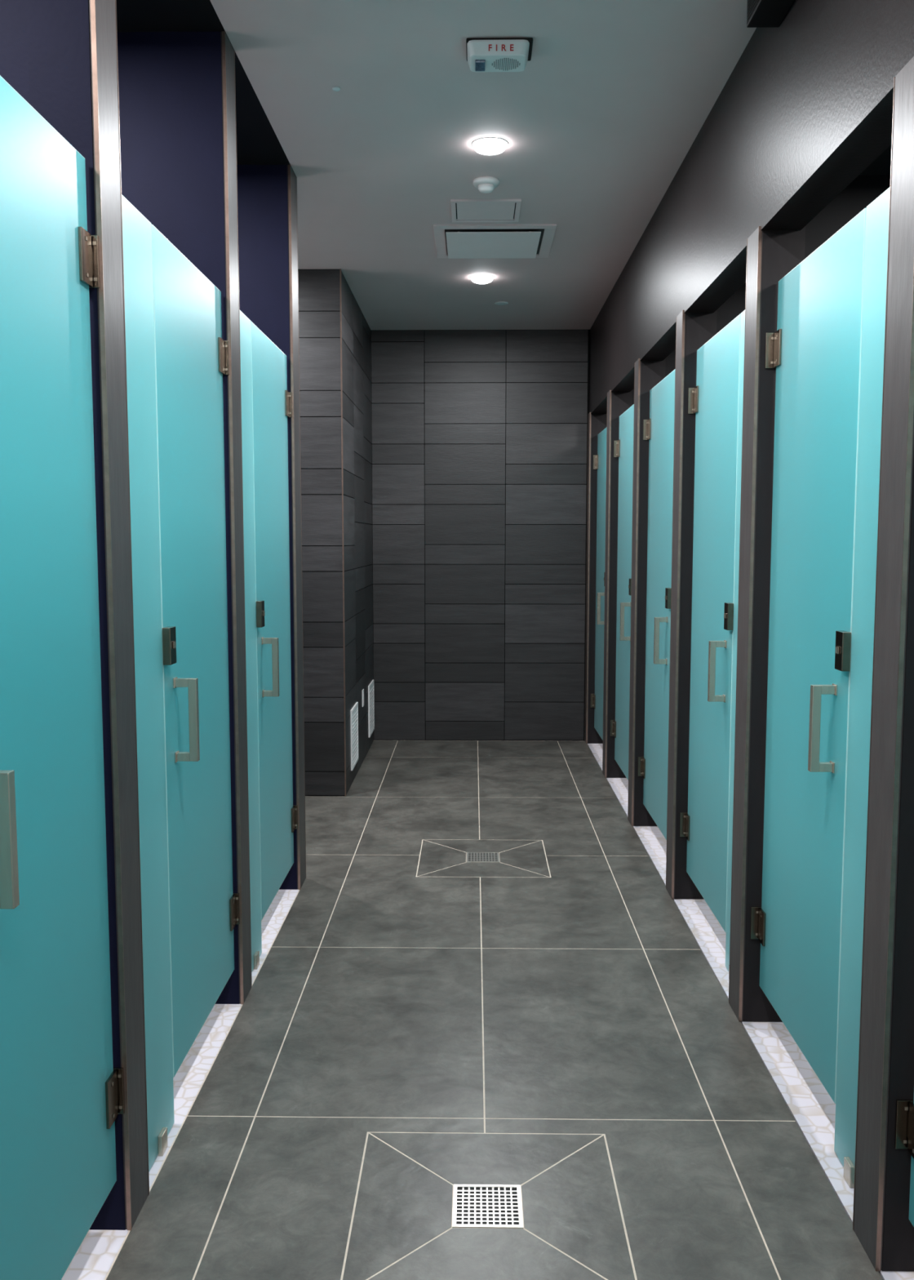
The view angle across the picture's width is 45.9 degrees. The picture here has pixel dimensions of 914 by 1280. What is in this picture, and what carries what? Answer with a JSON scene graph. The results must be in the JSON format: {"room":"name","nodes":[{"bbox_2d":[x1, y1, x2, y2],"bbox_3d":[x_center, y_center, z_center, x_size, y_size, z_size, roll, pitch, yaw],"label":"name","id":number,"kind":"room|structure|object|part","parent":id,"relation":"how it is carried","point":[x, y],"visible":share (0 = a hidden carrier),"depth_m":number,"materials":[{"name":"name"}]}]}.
{"room":"public restroom","nodes":[
{"label":"public restroom","id":0,"kind":"room"},
{"bbox_2d":[0,0,29,103],"bbox_3d":[-1.590,-0.224,2.352,1.445,3.090,0.133,0,5,1],"label":"wall partition","id":1,"kind":"structure","parent":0,"point":[14,62],"depth_m":2.18,"materials":[{"name":"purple paint"}]},
{"bbox_2d":[26,0,149,1230],"bbox_3d":[-0.798,-0.223,2.340,0.140,3.089,0.135,0,5,1],"label":"partition wall","id":2,"kind":"structure","parent":0,"point":[73,44],"depth_m":2.31,"materials":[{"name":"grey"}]},
{"bbox_2d":[0,75,124,1279],"bbox_3d":[-0.760,0.144,1.935,0.099,2.185,0.742,0,5,-2],"label":"door","id":3,"kind":"structure","parent":2,"relation":"attached to","point":[62,1091],"depth_m":2.00,"materials":[{"name":"teal glass"}]},
{"bbox_3d":[-0.743,0.317,1.715,0.078,0.225,0.030,0,5,1],"label":"handle","id":4,"kind":"part","parent":3,"relation":"part of","materials":[{"name":"silver metal"}]},
{"bbox_3d":[-0.734,-0.216,2.273,0.010,3.089,0.002,0,5,1],"label":"edge trim","id":5,"kind":"part","parent":2,"relation":"part of","materials":[{"name":"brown metal"}]},
{"bbox_3d":[-0.735,-0.223,2.339,0.013,3.089,0.129,0,5,1],"label":"post","id":6,"kind":"part","parent":2,"relation":"part of","materials":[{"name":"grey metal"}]},
{"bbox_3d":[-0.732,-0.229,2.405,0.010,3.089,0.002,0,5,1],"label":"edge trim","id":7,"kind":"part","parent":2,"relation":"part of","materials":[{"name":"brown metal"}]},
{"bbox_2d":[116,31,184,255],"bbox_3d":[-1.572,-0.334,3.527,1.445,3.090,0.133,0,5,1],"label":"wall partition","id":8,"kind":"structure","parent":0,"point":[149,84],"depth_m":3.33,"materials":[{"name":"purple paint"}]},
{"bbox_2d":[179,31,252,1004],"bbox_3d":[-0.779,-0.332,3.515,0.140,3.089,0.135,0,5,1],"label":"partition wall","id":9,"kind":"structure","parent":0,"point":[207,59],"depth_m":3.41,"materials":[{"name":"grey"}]},
{"bbox_2d":[151,224,239,1077],"bbox_3d":[-0.742,0.034,3.109,0.097,2.185,0.742,0,5,-2],"label":"door","id":10,"kind":"structure","parent":9,"relation":"attached to","point":[192,356],"depth_m":3.03,"materials":[{"name":"teal glass"}]},
{"bbox_3d":[-0.725,0.211,2.855,0.078,0.225,0.030,0,5,1],"label":"handle","id":11,"kind":"part","parent":10,"relation":"part of","materials":[{"name":"silver metal"}]},
{"bbox_3d":[-0.715,-0.326,3.448,0.010,3.089,0.002,0,5,1],"label":"edge trim","id":12,"kind":"part","parent":9,"relation":"part of","materials":[{"name":"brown metal"}]},
{"bbox_3d":[-0.717,-0.332,3.514,0.013,3.089,0.129,0,5,1],"label":"post","id":13,"kind":"part","parent":9,"relation":"part of","materials":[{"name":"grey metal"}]},
{"bbox_3d":[-0.713,-0.338,3.579,0.010,3.089,0.002,0,5,1],"label":"edge trim","id":14,"kind":"part","parent":9,"relation":"part of","materials":[{"name":"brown metal"}]},
{"bbox_2d":[236,164,259,328],"bbox_3d":[-1.553,-0.445,4.717,1.445,3.090,0.163,0,5,1],"label":"wall partition","id":15,"kind":"structure","parent":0,"point":[247,205],"depth_m":4.51,"materials":[{"name":"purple paint"}]},
{"bbox_2d":[257,164,306,889],"bbox_3d":[-0.760,-0.443,4.704,0.140,3.089,0.165,0,5,1],"label":"partition wall","id":16,"kind":"structure","parent":0,"point":[277,184],"depth_m":4.58,"materials":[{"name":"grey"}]},
{"bbox_2d":[250,320,297,919],"bbox_3d":[-0.724,-0.075,4.284,0.097,2.185,0.742,0,5,-2],"label":"door","id":17,"kind":"structure","parent":16,"relation":"attached to","point":[272,402],"depth_m":4.23,"materials":[{"name":"teal laminate"}]},
{"bbox_3d":[-0.706,0.102,4.029,0.078,0.225,0.030,0,5,1],"label":"handle","id":18,"kind":"part","parent":17,"relation":"part of","materials":[{"name":"silver metal"}]},
{"bbox_3d":[-0.697,-0.435,4.622,0.010,3.089,0.002,0,5,1],"label":"edge trim","id":19,"kind":"part","parent":16,"relation":"part of","materials":[{"name":"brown metal"}]},
{"bbox_3d":[-0.698,-0.443,4.703,0.013,3.089,0.159,0,5,1],"label":"post","id":20,"kind":"part","parent":16,"relation":"part of","materials":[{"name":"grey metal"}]},
{"bbox_3d":[-0.694,-0.450,4.784,0.010,3.089,0.002,0,5,1],"label":"edge trim","id":21,"kind":"part","parent":16,"relation":"part of","materials":[{"name":"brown metal"}]},
{"bbox_2d":[297,269,345,795],"bbox_3d":[-1.461,-0.604,6.425,1.575,3.090,0.121,0,5,1],"label":"wall","id":22,"kind":"structure","parent":0,"point":[319,291],"depth_m":6.35,"materials":[{"name":"tile"}]},
{"bbox_2d":[339,268,346,796],"bbox_3d":[-0.671,-0.597,6.354,0.008,3.090,0.006,0,5,1],"label":"trim","id":23,"kind":"structure","parent":22,"relation":"attached to","point":[340,268],"depth_m":6.35,"materials":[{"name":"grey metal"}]},
{"bbox_2d":[341,271,373,794],"bbox_3d":[-0.714,-0.682,7.263,0.121,3.090,1.812,0,5,1],"label":"wall","id":24,"kind":"structure","parent":0,"point":[356,331],"depth_m":7.05,"materials":[{"name":"tile"}]},
{"bbox_2d":[350,702,358,770],"bbox_3d":[-0.656,0.612,6.908,0.010,0.380,0.360,0,5,1],"label":"air vent","id":25,"kind":"object","parent":24,"relation":"in","point":[354,711],"visible":1,"depth_m":6.88,"materials":[{"name":"white plastic"}]},
{"bbox_2d":[362,688,364,706],"bbox_3d":[-0.648,0.400,7.450,0.008,0.116,0.074,0,5,1],"label":"power outlet","id":26,"kind":"object","parent":24,"relation":"attached to","point":[363,689],"visible":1,"depth_m":7.43,"materials":[{"name":"white plastic"}]},
{"bbox_2d":[368,680,374,737],"bbox_3d":[-0.638,0.507,8.033,0.010,0.380,0.360,0,5,1],"label":"air vent","id":27,"kind":"object","parent":24,"relation":"in","point":[371,687],"visible":1,"depth_m":8.01,"materials":[{"name":"white plastic"}]},
{"bbox_2d":[115,0,756,329],"bbox_3d":[-0.633,-1.914,3.191,3.327,0.120,9.888,0,5,1],"label":"ceiling","id":28,"kind":"structure","parent":0,"point":[612,97],"depth_m":4.05,"materials":[{"name":"grey paint"}]},
{"bbox_2d":[332,86,340,91],"bbox_3d":[-0.417,-1.901,3.721,0.028,0.006,0.028,0,5,1],"label":"sprinkler cover","id":29,"kind":"object","parent":28,"relation":"attached to","point":[334,88],"visible":1,"depth_m":3.72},
{"bbox_2d":[470,274,494,284],"bbox_3d":[0.149,-2.137,6.408,0.144,0.033,0.144,0,5,1],"label":"recessed light","id":30,"kind":"object","parent":28,"relation":"in","point":[478,278],"visible":1,"depth_m":6.37,"materials":[{"name":"white plastic"}]},
{"bbox_2d":[450,199,521,222],"bbox_3d":[0.135,-2.027,5.097,0.324,0.010,0.324,0,5,1],"label":"ceiling access panel","id":31,"kind":"object","parent":28,"relation":"attached to","point":[462,210],"visible":1,"depth_m":5.08,"materials":[{"name":"grey paint"}]},
{"bbox_2d":[472,176,499,193],"bbox_3d":[0.127,-1.970,4.686,0.116,0.047,0.116,0,5,1],"label":"ceiling sensor","id":32,"kind":"object","parent":28,"relation":"attached to","point":[486,184],"visible":1,"depth_m":4.65,"materials":[{"name":"white plastic"}]},
{"bbox_2d":[471,137,508,155],"bbox_3d":[0.130,-1.936,4.247,0.144,0.033,0.144,0,5,1],"label":"recessed light","id":33,"kind":"object","parent":28,"relation":"in","point":[486,145],"visible":1,"depth_m":4.21,"materials":[{"name":"white plastic"}]},
{"bbox_2d":[433,223,556,258],"bbox_3d":[0.192,-2.068,5.630,0.610,0.027,0.610,0,5,1],"label":"ceiling vent","id":34,"kind":"object","parent":28,"relation":"in","point":[504,240],"visible":1,"depth_m":5.55,"materials":[{"name":"white metal"}]},
{"bbox_2d":[466,37,533,71],"bbox_3d":[0.134,-1.847,3.417,0.208,0.056,0.152,0,5,1],"label":"fire alarm","id":35,"kind":"object","parent":28,"relation":"attached to","point":[507,54],"visible":1,"depth_m":3.36,"materials":[{"name":"white plastic"}]},
{"bbox_3d":[0.134,-1.869,3.417,0.208,0.012,0.140,0,5,1],"label":"mounting plate","id":36,"kind":"part","parent":35,"relation":"part of","materials":[{"name":"plastic"}]},
{"bbox_2d":[492,57,520,71],"bbox_3d":[0.156,-1.827,3.424,0.090,0.001,0.090,0,5,1],"label":"speaker grille","id":37,"kind":"object","parent":35,"relation":"attached to","point":[498,64],"depth_m":3.43,"materials":[{"name":"white plastic"}]},
{"bbox_2d":[494,301,508,305],"bbox_3d":[0.292,-2.216,7.101,0.090,0.006,0.090,0,5,1],"label":"sprinkler cover","id":38,"kind":"object","parent":28,"relation":"attached to","point":[500,303],"visible":1,"depth_m":7.08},
{"bbox_2d":[370,329,590,741],"bbox_3d":[0.184,-0.770,8.210,1.847,3.090,0.121,0,5,1],"label":"wall","id":39,"kind":"structure","parent":0,"point":[480,444],"depth_m":8.14,"materials":[{"name":"tile"}]},
{"bbox_2d":[61,740,913,1279],"bbox_3d":[0.052,1.287,3.428,4.700,0.120,9.788,0,5,1],"label":"floor","id":40,"kind":"structure","parent":0,"point":[420,1020],"depth_m":3.11,"materials":[{"name":"grey tile"}]},
{"bbox_2d":[121,194,174,1172],"bbox_3d":[-0.754,0.145,2.597,0.034,2.310,0.300,0,5,1],"label":"panel","id":41,"kind":"object","parent":40,"relation":"on","point":[136,228],"visible":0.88,"depth_m":2.62,"materials":[{"name":"teal laminate"}]},
{"bbox_2d":[239,309,262,972],"bbox_3d":[-0.736,0.035,3.772,0.034,2.310,0.300,0,5,1],"label":"panel","id":42,"kind":"object","parent":40,"relation":"on","point":[245,322],"visible":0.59,"depth_m":3.82,"materials":[{"name":"teal laminate"}]},
{"bbox_2d":[466,852,499,862],"bbox_3d":[0.126,1.057,5.249,0.160,0.002,0.160,0,5,1],"label":"floor drain","id":43,"kind":"object","parent":40,"relation":"on","point":[471,856],"visible":1,"depth_m":5.25,"materials":[{"name":"silver metal"}]},
{"bbox_2d":[452,1184,523,1228],"bbox_3d":[0.070,1.312,2.504,0.160,0.002,0.160,0,5,1],"label":"floor drain","id":44,"kind":"object","parent":40,"relation":"on","point":[474,1206],"visible":1,"depth_m":2.50,"materials":[{"name":"silver metal"}]},
{"bbox_2d":[584,412,607,743],"bbox_3d":[1.050,-0.452,8.113,0.140,2.474,0.101,0,5,1],"label":"partition wall","id":45,"kind":"structure","parent":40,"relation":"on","point":[597,423],"depth_m":8.07,"materials":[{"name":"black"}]},
{"bbox_3d":[0.985,-0.457,8.163,0.010,2.474,0.002,0,5,1],"label":"edge trim","id":46,"kind":"part","parent":45,"relation":"part of","materials":[{"name":"brown metal"}]},
{"bbox_3d":[0.987,-0.452,8.114,0.013,2.474,0.095,0,5,1],"label":"post","id":47,"kind":"part","parent":45,"relation":"part of","materials":[{"name":"grey metal"}]},
{"bbox_3d":[0.984,-0.447,8.065,0.010,2.474,0.002,0,5,1],"label":"edge trim","id":48,"kind":"part","parent":45,"relation":"part of","materials":[{"name":"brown metal"}]},
{"bbox_2d":[590,426,607,740],"bbox_3d":[1.024,-0.394,7.697,0.094,2.185,0.741,0,5,2],"label":"door","id":49,"kind":"structure","parent":45,"relation":"attached to","point":[600,460],"depth_m":7.77,"materials":[{"name":"teal laminate"}]},
{"bbox_3d":[1.007,-0.217,7.443,0.078,0.225,0.030,0,5,1],"label":"handle","id":50,"kind":"part","parent":49,"relation":"part of","materials":[{"name":"silver metal"}]},
{"bbox_2d":[602,390,632,777],"bbox_3d":[1.031,-0.344,6.953,0.140,2.474,0.140,0,5,1],"label":"partition wall","id":51,"kind":"structure","parent":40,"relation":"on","point":[618,402],"depth_m":6.89,"materials":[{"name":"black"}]},
{"bbox_3d":[0.967,-0.350,7.022,0.010,2.474,0.002,0,5,1],"label":"edge trim","id":52,"kind":"part","parent":51,"relation":"part of","materials":[{"name":"brown metal"}]},
{"bbox_3d":[0.969,-0.344,6.954,0.013,2.474,0.134,0,5,1],"label":"post","id":53,"kind":"part","parent":51,"relation":"part of","materials":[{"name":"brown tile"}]},
{"bbox_3d":[0.965,-0.337,6.885,0.010,2.474,0.002,0,5,1],"label":"edge trim","id":54,"kind":"part","parent":51,"relation":"part of","materials":[{"name":"brown metal"}]},
{"bbox_2d":[609,404,634,780],"bbox_3d":[1.005,-0.283,6.517,0.094,2.185,0.741,0,5,2],"label":"door","id":55,"kind":"structure","parent":51,"relation":"attached to","point":[624,446],"depth_m":6.52,"materials":[{"name":"teal laminate"}]},
{"bbox_3d":[0.988,-0.107,6.263,0.078,0.225,0.030,0,5,1],"label":"handle","id":56,"kind":"part","parent":55,"relation":"part of","materials":[{"name":"silver metal"}]},
{"bbox_2d":[627,358,666,826],"bbox_3d":[1.012,-0.234,5.773,0.140,2.474,0.140,0,5,1],"label":"partition wall","id":57,"kind":"structure","parent":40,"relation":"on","point":[647,374],"depth_m":5.72,"materials":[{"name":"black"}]},
{"bbox_3d":[0.948,-0.240,5.842,0.010,2.474,0.002,0,5,1],"label":"edge trim","id":58,"kind":"part","parent":57,"relation":"part of","materials":[{"name":"brown metal"}]},
{"bbox_3d":[0.950,-0.234,5.774,0.013,2.474,0.134,0,5,1],"label":"post","id":59,"kind":"part","parent":57,"relation":"part of","materials":[{"name":"grey metal"}]},
{"bbox_3d":[0.946,-0.228,5.705,0.010,2.474,0.002,0,5,1],"label":"edge trim","id":60,"kind":"part","parent":57,"relation":"part of","materials":[{"name":"brown metal"}]},
{"bbox_2d":[637,369,675,839],"bbox_3d":[0.986,-0.174,5.337,0.094,2.185,0.741,0,5,2],"label":"door","id":61,"kind":"structure","parent":57,"relation":"attached to","point":[659,429],"depth_m":5.29,"materials":[{"name":"teal laminate"}]},
{"bbox_3d":[0.969,0.003,5.083,0.078,0.225,0.030,0,5,1],"label":"handle","id":62,"kind":"part","parent":61,"relation":"part of","materials":[{"name":"silver metal"}]},
{"bbox_2d":[666,310,717,899],"bbox_3d":[0.994,-0.124,4.593,0.140,2.474,0.140,0,5,1],"label":"partition wall","id":63,"kind":"structure","parent":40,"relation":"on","point":[693,330],"depth_m":4.55,"materials":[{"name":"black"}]},
{"bbox_3d":[0.930,-0.130,4.663,0.010,2.474,0.002,0,5,1],"label":"edge trim","id":64,"kind":"part","parent":63,"relation":"part of","materials":[{"name":"brown metal"}]},
{"bbox_3d":[0.931,-0.124,4.594,0.013,2.474,0.134,0,5,1],"label":"post","id":65,"kind":"part","parent":63,"relation":"part of","materials":[{"name":"grey metal"}]},
{"bbox_3d":[0.927,-0.117,4.526,0.010,2.474,0.002,0,5,1],"label":"edge trim","id":66,"kind":"part","parent":63,"relation":"part of","materials":[{"name":"brown metal"}]},
{"bbox_2d":[680,313,741,933],"bbox_3d":[0.967,-0.064,4.158,0.094,2.185,0.741,0,5,2],"label":"door","id":67,"kind":"structure","parent":63,"relation":"attached to","point":[714,400],"depth_m":4.11,"materials":[{"name":"teal laminate"}]},
{"bbox_3d":[0.950,0.113,3.904,0.078,0.225,0.030,0,5,1],"label":"handle","id":68,"kind":"part","parent":67,"relation":"part of","materials":[{"name":"silver metal"}]},
{"bbox_2d":[725,310,745,975],"bbox_3d":[0.972,0.047,3.645,0.034,2.310,0.300,0,5,1],"label":"panel","id":69,"kind":"object","parent":40,"relation":"on","point":[743,313],"visible":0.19,"depth_m":3.75,"materials":[{"name":"teal laminate"}]},
{"bbox_2d":[728,226,805,1022],"bbox_3d":[0.975,-0.014,3.413,0.140,2.474,0.140,0,5,1],"label":"partition wall","id":70,"kind":"structure","parent":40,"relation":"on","point":[771,255],"depth_m":3.36,"materials":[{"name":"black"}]},
{"bbox_3d":[0.911,-0.020,3.483,0.010,2.474,0.002,0,5,1],"label":"edge trim","id":71,"kind":"part","parent":70,"relation":"part of","materials":[{"name":"brown metal"}]},
{"bbox_3d":[0.912,-0.014,3.414,0.013,2.474,0.134,0,5,1],"label":"post","id":72,"kind":"part","parent":70,"relation":"part of","materials":[{"name":"grey metal"}]},
{"bbox_3d":[0.909,-0.008,3.346,0.010,2.474,0.002,0,5,1],"label":"edge trim","id":73,"kind":"part","parent":70,"relation":"part of","materials":[{"name":"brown metal"}]},
{"bbox_2d":[750,208,866,1103],"bbox_3d":[0.949,0.046,2.978,0.094,2.185,0.741,0,5,2],"label":"door","id":74,"kind":"structure","parent":70,"relation":"attached to","point":[815,350],"depth_m":2.89,"materials":[{"name":"teal laminate"}]},
{"bbox_3d":[0.932,0.223,2.724,0.078,0.225,0.030,0,5,1],"label":"handle","id":75,"kind":"part","parent":74,"relation":"part of","materials":[{"name":"silver metal"}]},
{"bbox_2d":[834,186,890,1187],"bbox_3d":[0.954,0.157,2.465,0.034,2.310,0.300,0,5,1],"label":"panel","id":76,"kind":"object","parent":40,"relation":"on","point":[877,211],"visible":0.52,"depth_m":2.53,"materials":[{"name":"teal metal"}]},
{"bbox_2d":[853,56,913,1271],"bbox_3d":[0.956,0.096,2.234,0.140,2.474,0.140,0,5,1],"label":"partition wall","id":77,"kind":"structure","parent":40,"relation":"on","point":[882,1224],"depth_m":2.23,"materials":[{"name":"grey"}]},
{"bbox_3d":[0.892,0.090,2.303,0.010,2.474,0.002,0,5,1],"label":"edge trim","id":78,"kind":"part","parent":77,"relation":"part of","materials":[{"name":"brown metal"}]},
{"bbox_3d":[0.890,0.102,2.166,0.010,2.474,0.002,0,5,1],"label":"edge trim","id":79,"kind":"part","parent":77,"relation":"part of","materials":[{"name":"brown metal"}]},
{"bbox_2d":[894,1099,913,1226],"bbox_3d":[0.930,0.156,1.798,0.094,2.185,0.741,0,5,2],"label":"door","id":80,"kind":"structure","parent":77,"relation":"attached to","point":[904,1121],"depth_m":2.24,"materials":[{"name":"teal laminate"}]},
{"bbox_3d":[0.943,0.157,1.795,0.010,2.185,0.722,0,5,1],"label":"glass panel","id":81,"kind":"part","parent":80,"relation":"part of","materials":[{"name":"teal glass"}]},
{"bbox_2d":[632,388,634,404],"bbox_3d":[1.780,-0.415,6.934,1.359,2.620,0.138,0,5,1],"label":"wall partition","id":82,"kind":"structure","parent":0,"point":[633,388],"depth_m":6.77,"materials":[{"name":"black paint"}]},
{"bbox_2d":[665,349,675,377],"bbox_3d":[1.762,-0.305,5.754,1.359,2.620,0.138,0,5,1],"label":"wall partition","id":83,"kind":"structure","parent":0,"point":[671,358],"depth_m":5.59,"materials":[{"name":"black paint"}]},
{"bbox_2d":[716,282,746,333],"bbox_3d":[1.743,-0.195,4.575,1.359,2.620,0.138,0,5,1],"label":"wall partition","id":84,"kind":"structure","parent":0,"point":[735,305],"depth_m":4.41,"materials":[{"name":"black paint"}]},
{"bbox_2d":[589,0,913,413],"bbox_3d":[0.989,-1.655,4.432,0.120,0.628,7.213,0,5,1],"label":"wall","id":85,"kind":"structure","parent":0,"point":[806,108],"depth_m":3.23,"materials":[{"name":"black paint"}]},
{"bbox_2d":[746,0,795,27],"bbox_3d":[0.858,-1.767,2.885,0.094,0.114,0.300,0,5,1],"label":"wall speaker","id":86,"kind":"object","parent":85,"relation":"attached to","point":[760,13],"visible":1,"depth_m":2.96,"materials":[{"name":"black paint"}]},
{"bbox_2d":[804,174,890,258],"bbox_3d":[1.724,-0.085,3.395,1.359,2.620,0.138,0,5,1],"label":"wall partition","id":87,"kind":"structure","parent":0,"point":[863,190],"depth_m":3.22,"materials":[{"name":"black paint"}]},
{"bbox_2d":[859,144,892,175],"bbox_3d":[1.716,-1.423,3.199,1.373,0.080,9.888,0,5,1],"label":"ceiling","id":88,"kind":"structure","parent":0,"point":[882,165],"depth_m":3.13,"materials":[{"name":"black paint"}]}
]}

